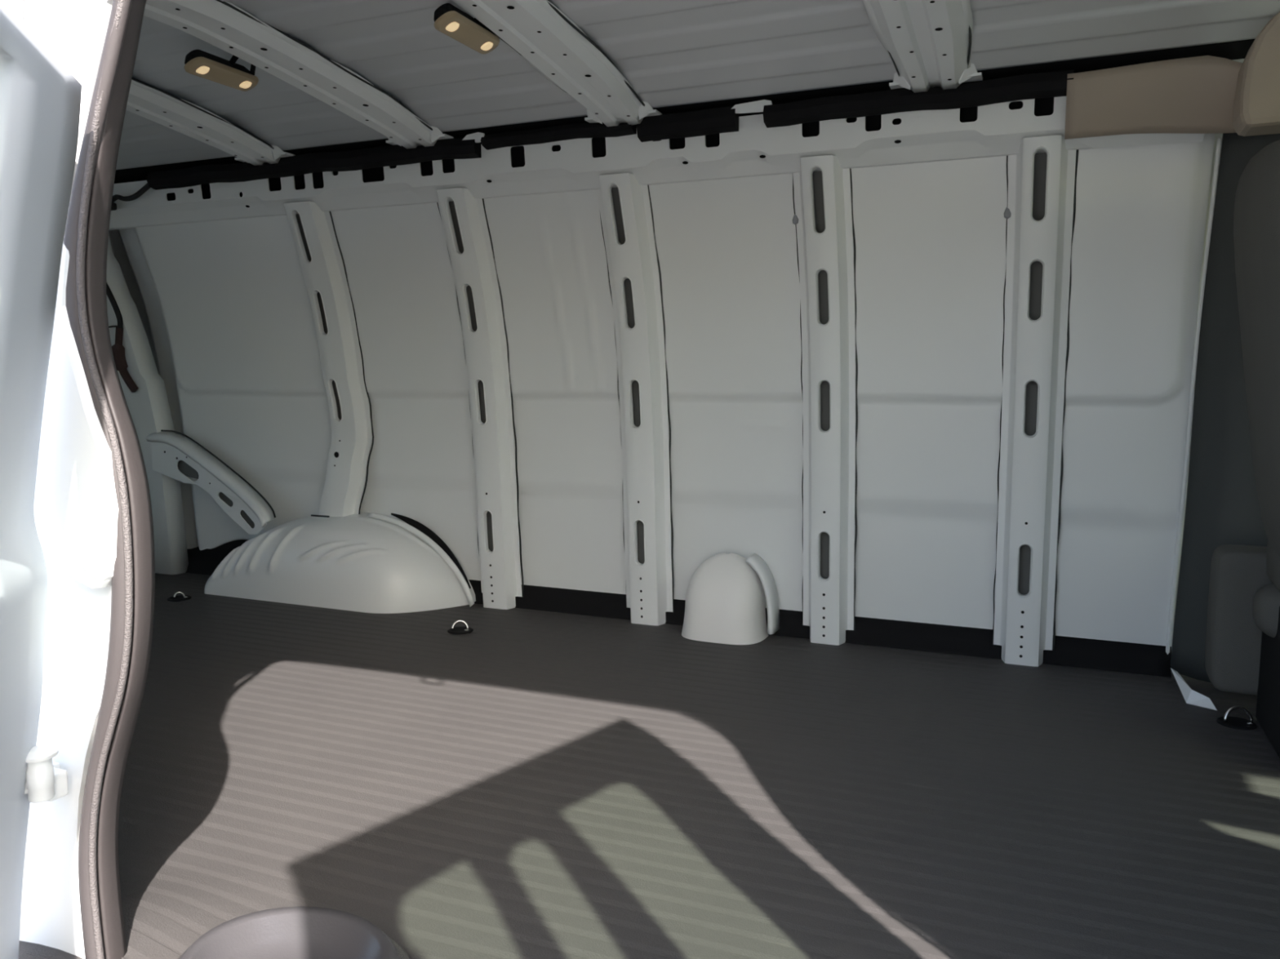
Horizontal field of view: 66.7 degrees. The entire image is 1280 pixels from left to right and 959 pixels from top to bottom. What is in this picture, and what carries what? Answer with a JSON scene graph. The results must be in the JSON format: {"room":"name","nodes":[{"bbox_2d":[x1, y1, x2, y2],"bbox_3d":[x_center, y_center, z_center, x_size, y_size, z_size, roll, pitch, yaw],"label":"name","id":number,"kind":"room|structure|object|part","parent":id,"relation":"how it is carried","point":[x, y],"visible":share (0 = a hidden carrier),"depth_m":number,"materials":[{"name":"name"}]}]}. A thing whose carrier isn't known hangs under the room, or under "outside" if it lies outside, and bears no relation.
{"room":"cargo space","nodes":[
{"label":"cargo space","id":0,"kind":"room"},
{"bbox_2d":[19,0,133,958],"bbox_3d":[-0.342,0.127,0.941,5.150,1.760,0.112,3,7,23],"label":"door frame","id":1,"kind":"structure","parent":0,"point":[76,508],"depth_m":1.07,"materials":[{"name":"white paint"}]},
{"bbox_2d":[0,0,81,958],"bbox_3d":[-0.581,0.113,0.782,0.193,1.222,0.704,-2,6,-17],"label":"door","id":2,"kind":"structure","parent":1,"relation":"in","point":[40,99],"depth_m":0.94,"materials":[{"name":"white metal"}]},
{"bbox_3d":[-0.599,-0.269,0.898,0.101,0.488,0.064,3,7,23],"label":"edge moulding","id":3,"kind":"part","parent":2,"relation":"part of","materials":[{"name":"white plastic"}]},
{"bbox_2d":[63,0,155,958],"bbox_3d":[-0.005,-0.006,0.821,1.390,1.329,0.047,3,7,23],"label":"weatherstrip","id":4,"kind":"object","parent":1,"relation":"attached to","point":[86,239],"visible":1,"depth_m":1.05,"materials":[{"name":"grey rubber"}]},
{"bbox_2d":[108,230,114,255],"bbox_3d":[-2.372,-0.141,2.786,0.040,1.800,2.040,3,7,23],"label":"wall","id":5,"kind":"structure","parent":0,"point":[110,232],"depth_m":3.62,"materials":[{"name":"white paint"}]},
{"bbox_2d":[166,595,191,601],"bbox_3d":[-1.464,0.378,3.089,0.072,0.007,0.071,-3,7,-28],"label":"cup","id":6,"kind":"object","parent":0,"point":[180,597],"depth_m":3.08,"materials":[{"name":"black plastic"}]},
{"bbox_2d":[447,626,473,634],"bbox_3d":[-0.499,0.420,2.698,0.072,0.007,0.071,-1,6,-6],"label":"cup","id":7,"kind":"object","parent":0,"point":[456,630],"depth_m":2.69,"materials":[{"name":"black plastic"}]},
{"bbox_2d":[18,539,1279,958],"bbox_3d":[0.034,0.472,1.871,5.150,0.255,1.960,3,7,23],"label":"floor","id":8,"kind":"structure","parent":0,"point":[562,775],"depth_m":1.69,"materials":[{"name":"rubber"}]},
{"bbox_2d":[166,591,191,601],"bbox_3d":[-1.464,0.369,3.088,0.072,0.025,0.071,-3,7,-28],"label":"ring","id":9,"kind":"object","parent":8,"relation":"on","point":[180,597],"visible":1,"depth_m":3.08,"materials":[{"name":"silver metal"}]},
{"bbox_2d":[177,906,409,958],"bbox_3d":[-0.404,0.572,1.139,0.310,0.044,0.227,3,7,23],"label":"wheel well cover","id":10,"kind":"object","parent":8,"relation":"on","point":[286,932],"depth_m":1.19,"materials":[{"name":"grey plastic"}]},
{"bbox_2d":[204,511,475,613],"bbox_3d":[-0.967,0.243,3.086,0.939,0.271,0.240,3,7,23],"label":"housing","id":11,"kind":"object","parent":8,"relation":"on","point":[366,562],"visible":0.99,"depth_m":2.99,"materials":[{"name":"white paint"}]},
{"bbox_2d":[447,619,473,634],"bbox_3d":[-0.499,0.406,2.697,0.072,0.034,0.071,-1,6,-6],"label":"ring","id":12,"kind":"object","parent":8,"relation":"on","point":[456,630],"visible":1,"depth_m":2.69,"materials":[{"name":"silver metal"}]},
{"bbox_2d":[681,552,779,644],"bbox_3d":[0.235,0.316,2.630,0.258,0.223,0.142,3,7,23],"label":"housing","id":13,"kind":"object","parent":8,"relation":"on","point":[727,595],"visible":1,"depth_m":2.59,"materials":[{"name":"white plastic"}]},
{"bbox_2d":[1216,706,1257,730],"bbox_3d":[1.215,0.480,1.978,0.072,0.040,0.071,0,6,3],"label":"ring","id":14,"kind":"object","parent":8,"relation":"on","point":[1238,723],"visible":1,"depth_m":1.97,"materials":[{"name":"silver metal"}]},
{"bbox_2d":[1216,716,1257,730],"bbox_3d":[1.215,0.497,1.980,0.072,0.007,0.071,0,6,3],"label":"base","id":15,"kind":"object","parent":8,"relation":"on","point":[1238,723],"depth_m":1.97,"materials":[{"name":"black plastic"}]},
{"bbox_2d":[1204,140,1279,758],"bbox_3d":[1.420,-0.029,1.694,0.700,1.110,0.555,3,7,23],"label":"seat","id":16,"kind":"object","parent":8,"relation":"on","point":[1242,646],"visible":1,"depth_m":1.84,"materials":[{"name":"grey fabric"}]},
{"bbox_3d":[1.207,-0.202,1.758,0.245,0.780,0.470,3,7,23],"label":"backrest","id":17,"kind":"part","parent":16,"relation":"part of","materials":[{"name":"grey fabric"}]},
{"bbox_2d":[1266,540,1279,591],"bbox_3d":[1.460,0.168,1.679,0.600,0.180,0.520,3,7,23],"label":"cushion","id":18,"kind":"object","parent":16,"relation":"on","point":[1273,546],"depth_m":1.87,"materials":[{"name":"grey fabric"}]},
{"bbox_2d":[106,58,1229,711],"bbox_3d":[0.319,-0.244,2.526,5.192,1.560,0.398,3,7,23],"label":"wall","id":19,"kind":"structure","parent":0,"point":[939,366],"depth_m":2.54,"materials":[{"name":"white paint"}]},
{"bbox_2d":[106,282,138,392],"bbox_3d":[-1.817,-0.554,3.295,0.128,0.518,0.150,3,7,23],"label":"wiring loom","id":20,"kind":"object","parent":19,"relation":"attached to","point":[118,350],"visible":0.66,"depth_m":3.33,"materials":[{"name":"black plastic"}]},
{"bbox_2d":[111,182,150,210],"bbox_3d":[-1.645,-0.902,3.080,0.308,0.086,0.035,3,7,23],"label":"cable","id":21,"kind":"object","parent":19,"relation":"attached to","point":[146,187],"visible":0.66,"depth_m":3.06,"materials":[{"name":"black rubber"}]},
{"bbox_2d":[145,430,275,534],"bbox_3d":[-1.455,0.006,3.280,0.540,0.337,0.057,3,7,23],"label":"diagonal brace","id":22,"kind":"object","parent":19,"relation":"attached to","point":[175,456],"visible":1,"depth_m":3.27,"materials":[{"name":"white paint"}]},
{"bbox_3d":[-1.431,0.029,3.285,0.420,0.265,0.003,3,7,23],"label":"plate","id":23,"kind":"part","parent":22,"relation":"part of","materials":[{"name":"grey metal"}]},
{"bbox_3d":[-1.350,-0.270,3.257,0.864,1.165,0.274,3,7,23],"label":"skin panel","id":24,"kind":"part","parent":19,"relation":"part of","materials":[{"name":"white paint"}]},
{"bbox_2d":[146,137,481,190],"bbox_3d":[-0.978,-0.909,2.803,1.190,0.058,0.035,3,7,23],"label":"strip","id":25,"kind":"object","parent":19,"relation":"attached to","point":[455,148],"visible":0.94,"depth_m":2.77,"materials":[{"name":"black"}]},
{"bbox_3d":[-0.990,-0.347,3.010,0.219,0.962,0.210,3,7,23],"label":"post","id":26,"kind":"part","parent":19,"relation":"part of","materials":[{"name":"white metal"}]},
{"bbox_3d":[-0.714,-0.240,2.959,0.537,1.160,0.218,3,7,23],"label":"skin panel","id":27,"kind":"part","parent":19,"relation":"part of","materials":[{"name":"white paint"}]},
{"bbox_3d":[-0.473,-0.202,2.824,0.144,1.212,0.245,3,7,23],"label":"post","id":28,"kind":"part","parent":19,"relation":"part of","materials":[{"name":"white metal"}]},
{"bbox_3d":[-0.240,-0.219,2.756,0.491,1.160,0.225,3,7,23],"label":"skin panel","id":29,"kind":"part","parent":19,"relation":"part of","materials":[{"name":"white paint"}]},
{"bbox_2d":[480,122,636,150],"bbox_3d":[-0.213,-0.884,2.480,0.430,0.040,0.035,3,7,23],"label":"strip","id":30,"kind":"object","parent":19,"relation":"attached to","point":[594,130],"visible":0.94,"depth_m":2.47,"materials":[{"name":"black"}]},
{"bbox_3d":[-0.485,-0.849,2.626,3.000,0.094,0.013,3,7,23],"label":"cant rail","id":31,"kind":"part","parent":19,"relation":"part of","materials":[{"name":"white metal"}]},
{"bbox_3d":[-0.019,-0.181,2.633,0.144,1.212,0.245,3,7,23],"label":"post","id":32,"kind":"part","parent":19,"relation":"part of","materials":[{"name":"white metal"}]},
{"bbox_2d":[636,106,738,142],"bbox_3d":[0.113,-0.859,2.344,0.250,0.059,0.035,3,7,23],"label":"strip","id":33,"kind":"object","parent":19,"relation":"attached to","point":[722,119],"visible":0.96,"depth_m":2.33,"materials":[{"name":"black plastic"}]},
{"bbox_3d":[0.228,-0.198,2.562,0.519,1.160,0.218,3,7,23],"label":"skin panel","id":34,"kind":"part","parent":19,"relation":"part of","materials":[{"name":"white paint"}]},
{"bbox_3d":[0.457,-0.160,2.433,0.136,1.212,0.245,3,7,23],"label":"post","id":35,"kind":"part","parent":19,"relation":"part of","materials":[{"name":"white metal"}]},
{"bbox_2d":[763,69,1074,128],"bbox_3d":[0.595,-0.837,2.139,0.657,0.052,0.040,3,7,23],"label":"strip","id":36,"kind":"object","parent":19,"relation":"attached to","point":[1051,84],"visible":0.96,"depth_m":2.12,"materials":[{"name":"black plastic"}]},
{"bbox_3d":[0.691,-0.177,2.367,0.483,1.160,0.218,3,7,23],"label":"skin panel","id":37,"kind":"part","parent":19,"relation":"part of","materials":[{"name":"white paint"}]},
{"bbox_3d":[0.903,-0.140,2.244,0.136,1.212,0.245,3,7,23],"label":"post","id":38,"kind":"part","parent":19,"relation":"part of","materials":[{"name":"white metal"}]},
{"bbox_3d":[1.066,-0.160,2.207,0.329,1.160,0.223,3,7,23],"label":"skin panel","id":39,"kind":"part","parent":19,"relation":"part of","materials":[{"name":"white paint"}]},
{"bbox_2d":[1170,133,1279,682],"bbox_3d":[1.298,-0.125,2.062,0.218,1.201,0.290,3,7,23],"label":"pillar cover","id":40,"kind":"structure","parent":19,"relation":"attached to","point":[1222,508],"depth_m":2.13,"materials":[{"name":"grey plastic"}]},
{"bbox_2d":[1232,11,1279,136],"bbox_3d":[1.682,-0.737,1.597,1.202,0.207,0.120,3,7,23],"label":"trim","id":41,"kind":"structure","parent":19,"relation":"attached to","point":[1256,104],"depth_m":1.79,"materials":[{"name":"beige plastic"}]},
{"bbox_2d":[1064,55,1242,139],"bbox_3d":[1.040,-0.763,1.956,0.335,0.143,0.063,3,7,23],"label":"trim panel","id":42,"kind":"object","parent":41,"relation":"attached to","point":[1196,95],"visible":0.86,"depth_m":1.96,"materials":[{"name":"beige plastic"}]},
{"bbox_2d":[114,0,1279,180],"bbox_3d":[0.050,-0.887,1.765,5.250,0.166,1.956,3,7,23],"label":"ceiling","id":43,"kind":"structure","parent":0,"point":[332,75],"depth_m":2.06,"materials":[{"name":"white paint"}]},
{"bbox_2d":[183,48,258,91],"bbox_3d":[-0.915,-0.911,2.138,0.066,0.088,0.234,1,6,11],"label":"dome lamp","id":44,"kind":"object","parent":43,"relation":"attached to","point":[198,63],"visible":0.82,"depth_m":2.12,"materials":[{"name":"beige plastic"}]},
{"bbox_3d":[-0.929,-0.870,2.067,0.026,0.004,0.034,-28,5,15],"label":"bulb","id":45,"kind":"part","parent":44,"relation":"part of","materials":[{"name":"beige plastic"}]},
{"bbox_3d":[-0.899,-0.900,2.217,0.026,0.004,0.034,-28,5,15],"label":"bulb","id":46,"kind":"part","parent":44,"relation":"part of","materials":[{"name":"beige plastic"}]},
{"bbox_3d":[-1.091,-0.937,2.827,0.190,0.006,0.040,3,7,23],"label":"foot plate","id":47,"kind":"part","parent":43,"relation":"part of","materials":[{"name":"white paint"}]},
{"bbox_3d":[-0.594,-0.915,2.618,0.190,0.006,0.040,3,7,23],"label":"foot plate","id":48,"kind":"part","parent":43,"relation":"part of","materials":[{"name":"white paint"}]},
{"bbox_2d":[433,3,499,53],"bbox_3d":[-0.331,-0.889,1.892,0.066,0.088,0.234,2,6,15],"label":"dome lamp","id":49,"kind":"object","parent":43,"relation":"attached to","point":[449,20],"visible":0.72,"depth_m":1.86,"materials":[{"name":"beige plastic"}]},
{"bbox_3d":[-0.351,-0.848,1.821,0.026,0.004,0.034,-28,2,19],"label":"bulb","id":50,"kind":"part","parent":49,"relation":"part of","materials":[{"name":"beige plastic"}]},
{"bbox_3d":[-0.310,-0.877,1.969,0.026,0.004,0.034,-28,2,19],"label":"bulb","id":51,"kind":"part","parent":49,"relation":"part of","materials":[{"name":"beige plastic"}]},
{"bbox_3d":[-0.042,-0.890,2.385,0.190,0.006,0.040,3,7,23],"label":"foot plate","id":52,"kind":"part","parent":43,"relation":"part of","materials":[{"name":"white paint"}]},
{"bbox_3d":[0.638,-0.859,2.099,0.190,0.006,0.040,3,7,23],"label":"foot plate","id":53,"kind":"part","parent":43,"relation":"part of","materials":[{"name":"white paint"}]}
]}

